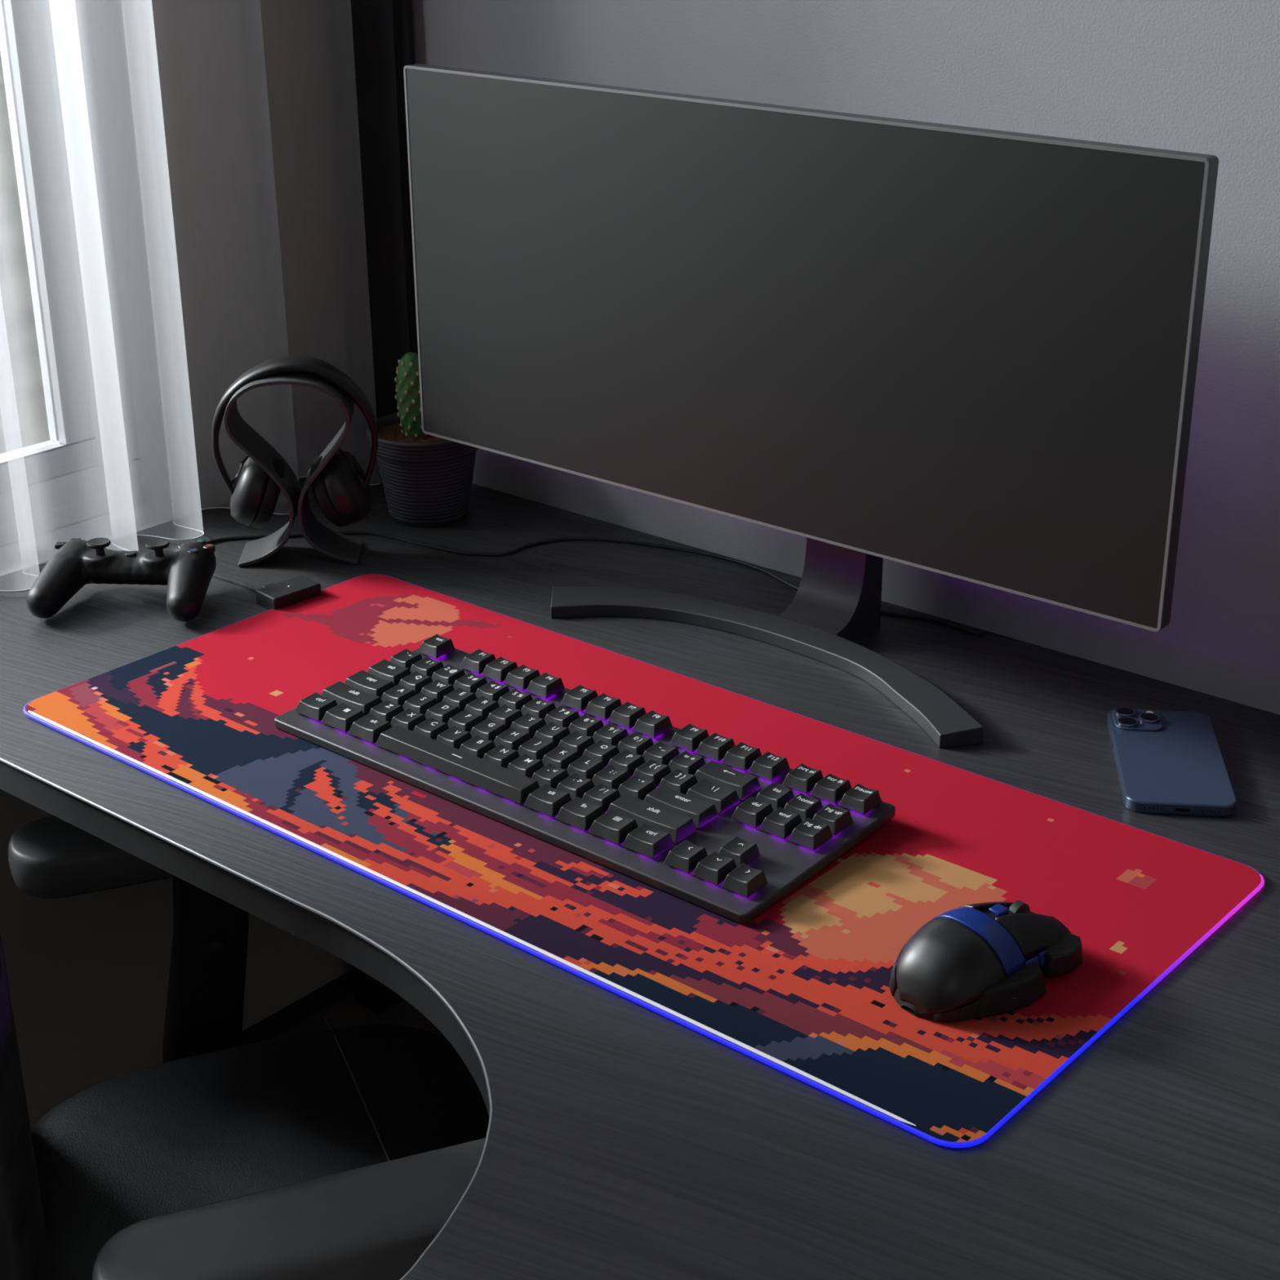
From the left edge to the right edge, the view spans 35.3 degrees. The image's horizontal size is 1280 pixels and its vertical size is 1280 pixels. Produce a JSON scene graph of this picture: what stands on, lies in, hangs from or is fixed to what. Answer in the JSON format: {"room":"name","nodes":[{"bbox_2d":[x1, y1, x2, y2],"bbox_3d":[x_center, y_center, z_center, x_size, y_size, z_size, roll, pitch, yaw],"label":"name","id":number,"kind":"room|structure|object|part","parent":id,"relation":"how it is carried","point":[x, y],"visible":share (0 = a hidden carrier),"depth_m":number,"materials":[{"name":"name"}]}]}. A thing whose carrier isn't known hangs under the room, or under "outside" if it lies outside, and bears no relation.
{"room":"home office","nodes":[
{"label":"home office","id":0,"kind":"room"},
{"bbox_2d":[0,0,353,1128],"bbox_3d":[-1.345,-0.297,0.679,0.127,2.440,3.174,18,29,37],"label":"wall","id":1,"kind":"structure","parent":0,"point":[240,89],"depth_m":1.84,"materials":[{"name":"paint"}]},
{"bbox_2d":[0,0,193,576],"bbox_3d":[-0.815,-0.574,1.232,0.118,1.376,1.106,18,29,37],"label":"sheer curtain","id":2,"kind":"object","parent":1,"relation":"in","point":[113,464],"depth_m":1.77,"materials":[{"name":"fabric"}]},
{"bbox_3d":[-0.842,-0.590,1.249,0.004,1.220,0.960,18,29,37],"label":"pane","id":3,"kind":"part","parent":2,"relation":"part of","materials":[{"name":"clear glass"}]},
{"bbox_3d":[-0.842,-0.592,1.248,0.028,1.272,1.024,18,29,37],"label":"sash","id":4,"kind":"part","parent":2,"relation":"part of","materials":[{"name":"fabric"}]},
{"bbox_3d":[-0.792,0.054,1.486,0.070,0.022,1.100,18,29,37],"label":"sill","id":5,"kind":"part","parent":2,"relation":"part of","materials":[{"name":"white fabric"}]},
{"bbox_3d":[-0.797,-0.578,1.214,0.070,1.354,1.102,18,29,37],"label":"casing","id":6,"kind":"part","parent":2,"relation":"part of","materials":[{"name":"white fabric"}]},
{"bbox_2d":[241,968,354,1045],"bbox_3d":[-1.288,0.831,1.114,0.008,0.022,3.166,18,29,37],"label":"baseboard","id":7,"kind":"structure","parent":1,"relation":"attached to","point":[326,995],"depth_m":2.12,"materials":[{"name":"black"}]},
{"bbox_3d":[-0.689,-1.421,0.901,0.046,0.016,1.300,18,29,37],"label":"curtain rod","id":8,"kind":"object","parent":1,"relation":"attached to","visible":0},
{"bbox_2d":[323,0,417,469],"bbox_3d":[-0.243,-0.884,1.648,0.099,1.560,0.028,18,29,37],"label":"drape","id":9,"kind":"object","parent":8,"relation":"hanging from","point":[370,43],"visible":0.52,"depth_m":1.84,"materials":[{"name":"black fabric"}]},
{"bbox_2d":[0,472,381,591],"bbox_3d":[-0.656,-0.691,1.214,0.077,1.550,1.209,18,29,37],"label":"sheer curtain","id":10,"kind":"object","parent":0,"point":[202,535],"visible":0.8,"depth_m":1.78,"materials":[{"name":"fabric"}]},
{"bbox_2d":[272,991,444,1039],"bbox_3d":[-0.040,1.247,0.220,3.700,0.050,3.274,18,29,37],"label":"floor","id":11,"kind":"structure","parent":0,"point":[346,1011],"depth_m":2.13,"materials":[{"name":"black"}]},
{"bbox_2d":[0,815,488,1279],"bbox_3d":[-0.255,0.236,1.305,0.445,0.950,0.570,-9,25,-19],"label":"office chair","id":12,"kind":"object","parent":11,"relation":"on","point":[340,1153],"visible":0.83,"depth_m":1.41,"materials":[{"name":"black leather"}]},
{"bbox_3d":[-0.424,0.135,1.196,0.069,0.675,0.356,-9,25,-19],"label":"backrest","id":13,"kind":"part","parent":12,"relation":"part of","materials":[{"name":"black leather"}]},
{"bbox_3d":[-0.325,0.143,1.522,0.295,0.035,0.077,-9,25,-19],"label":"armrest","id":14,"kind":"part","parent":12,"relation":"part of","materials":[{"name":"black plastic"}]},
{"bbox_3d":[-0.341,0.266,1.569,0.084,0.228,0.032,-9,25,-19],"label":"armrest post","id":15,"kind":"part","parent":12,"relation":"part of","materials":[{"name":"plastic"}]},
{"bbox_3d":[-0.242,0.409,1.390,0.375,0.079,0.406,-9,25,-19],"label":"seat","id":16,"kind":"part","parent":12,"relation":"part of","materials":[{"name":"black leather"}]},
{"bbox_3d":[-0.148,0.323,1.100,0.295,0.035,0.077,-9,25,-19],"label":"armrest","id":17,"kind":"part","parent":12,"relation":"part of","materials":[{"name":"black plastic"}]},
{"bbox_2d":[0,462,1279,1279],"bbox_3d":[-0.012,0.576,0.972,1.990,0.587,1.572,18,29,37],"label":"desk","id":18,"kind":"object","parent":11,"relation":"on","point":[624,1140],"visible":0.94,"depth_m":1.09,"materials":[{"name":"black wood"}]},
{"bbox_2d":[26,537,216,622],"bbox_3d":[-0.417,-0.053,1.632,0.141,0.047,0.102,1,23,4],"label":"game controller","id":19,"kind":"object","parent":18,"relation":"on","point":[187,570],"visible":1,"depth_m":1.63,"materials":[{"name":"black plastic"}]},
{"bbox_3d":[-0.351,0.258,0.976,0.559,0.003,1.315,-2,23,-3],"label":"edge trim","id":20,"kind":"part","parent":18,"relation":"part of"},
{"bbox_2d":[223,372,362,567],"bbox_3d":[-0.294,-0.149,1.710,0.104,0.163,0.054,-1,23,-2],"label":"stand","id":21,"kind":"object","parent":18,"relation":"on","point":[333,544],"visible":0.85,"depth_m":1.71,"materials":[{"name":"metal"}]},
{"bbox_2d":[212,355,377,528],"bbox_3d":[-0.292,-0.167,1.703,0.140,0.149,0.064,-1,23,-2],"label":"headphones","id":22,"kind":"object","parent":21,"relation":"hanging from","point":[342,491],"visible":0.92,"depth_m":1.69,"materials":[{"name":"black plastic"}]},
{"bbox_2d":[230,457,267,525],"bbox_3d":[-0.332,-0.129,1.717,0.038,0.062,0.064,-1,23,-2],"label":"ear cup","id":23,"kind":"object","parent":22,"relation":"on","point":[249,488],"depth_m":1.69,"materials":[{"name":"black plastic"}]},
{"bbox_2d":[250,457,284,528],"bbox_3d":[-0.319,-0.126,1.720,0.035,0.060,0.063,-1,23,-2],"label":"cushion","id":24,"kind":"object","parent":22,"relation":"on","point":[264,491],"depth_m":1.69,"materials":[{"name":"black leather"}]},
{"bbox_2d":[310,456,350,527],"bbox_3d":[-0.263,-0.128,1.722,0.035,0.060,0.063,-1,23,-2],"label":"cushion","id":25,"kind":"object","parent":22,"relation":"on","point":[331,488],"depth_m":1.69,"materials":[{"name":"black leather"}]},
{"bbox_2d":[322,451,372,524],"bbox_3d":[-0.250,-0.131,1.720,0.038,0.062,0.064,-1,23,-2],"label":"ear cup","id":26,"kind":"object","parent":22,"relation":"on","point":[347,498],"depth_m":1.70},
{"bbox_3d":[-0.280,0.130,2.045,0.040,0.561,0.040,18,29,37],"label":"leg","id":27,"kind":"part","parent":18,"relation":"part of","materials":[{"name":"black"}]},
{"bbox_2d":[366,351,478,526],"bbox_3d":[-0.193,-0.184,1.806,0.104,0.152,0.104,18,29,37],"label":"potted cactus","id":28,"kind":"object","parent":18,"relation":"on","point":[427,480],"visible":0.72,"depth_m":1.79,"materials":[{"name":"ceramic"}]},
{"bbox_2d":[366,413,478,526],"bbox_3d":[-0.193,-0.153,1.819,0.104,0.084,0.104,18,29,37],"label":"pot","id":29,"kind":"object","parent":28,"relation":"attached to","point":[427,480],"depth_m":1.79,"materials":[{"name":"ceramic"}]},
{"bbox_2d":[22,531,1264,1147],"bbox_3d":[-0.027,0.039,1.461,0.968,0.013,0.569,18,29,37],"label":"desk mat","id":30,"kind":"object","parent":18,"relation":"on","point":[800,988],"visible":0.67,"depth_m":1.23,"materials":[{"name":"fabric"}]},
{"bbox_2d":[27,710,915,1125],"bbox_3d":[-0.152,0.146,1.222,0.756,0.001,0.003,18,29,37],"label":"light","id":31,"kind":"object","parent":30,"relation":"on","point":[892,1109],"depth_m":1.17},
{"bbox_2d":[274,634,895,924],"bbox_3d":[-0.048,0.079,1.346,0.420,0.024,0.160,18,29,37],"label":"keyboard","id":32,"kind":"object","parent":30,"relation":"on","point":[715,824],"visible":1,"depth_m":1.31,"materials":[{"name":"black plastic"}]},
{"bbox_2d":[888,900,1082,1022],"bbox_3d":[0.190,0.170,1.110,0.112,0.040,0.073,-19,30,-37],"label":"mouse","id":33,"kind":"object","parent":30,"relation":"on","point":[980,960],"visible":1,"depth_m":1.09,"materials":[{"name":"plastic"}]},
{"bbox_3d":[0.182,0.196,1.083,0.051,0.013,0.010,-10,25,-22],"label":"panel","id":34,"kind":"part","parent":33,"relation":"part of","materials":[{"name":"black plastic"}]},
{"bbox_2d":[403,63,1218,747],"bbox_3d":[0.105,-0.187,1.477,0.672,0.414,0.153,18,29,37],"label":"monitor","id":35,"kind":"object","parent":18,"relation":"on","point":[971,354],"visible":1,"depth_m":1.39,"materials":[{"name":"black plastic"}]},
{"bbox_2d":[1106,706,1236,817],"bbox_3d":[0.358,0.080,1.361,0.072,0.012,0.143,2,23,7],"label":"smartphone","id":36,"kind":"object","parent":18,"relation":"on","point":[1172,762],"visible":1,"depth_m":1.35,"materials":[{"name":"blue glass"}]},
{"bbox_2d":[411,0,1279,715],"bbox_3d":[0.977,-0.382,0.838,3.700,2.440,0.100,18,29,37],"label":"wall","id":37,"kind":"structure","parent":0,"point":[1190,76],"depth_m":1.44,"materials":[{"name":"paint"}]},
{"label":"outside","id":38,"kind":"structure","parent":0,"visible":0},
{"bbox_2d":[0,50,50,453],"bbox_3d":[-1.645,-0.203,3.447,0.280,2.900,5.800,18,29,37],"label":"window","id":39,"kind":"structure","parent":38,"point":[24,423],"depth_m":3.73,"materials":[{"name":"glass"}]}
]}

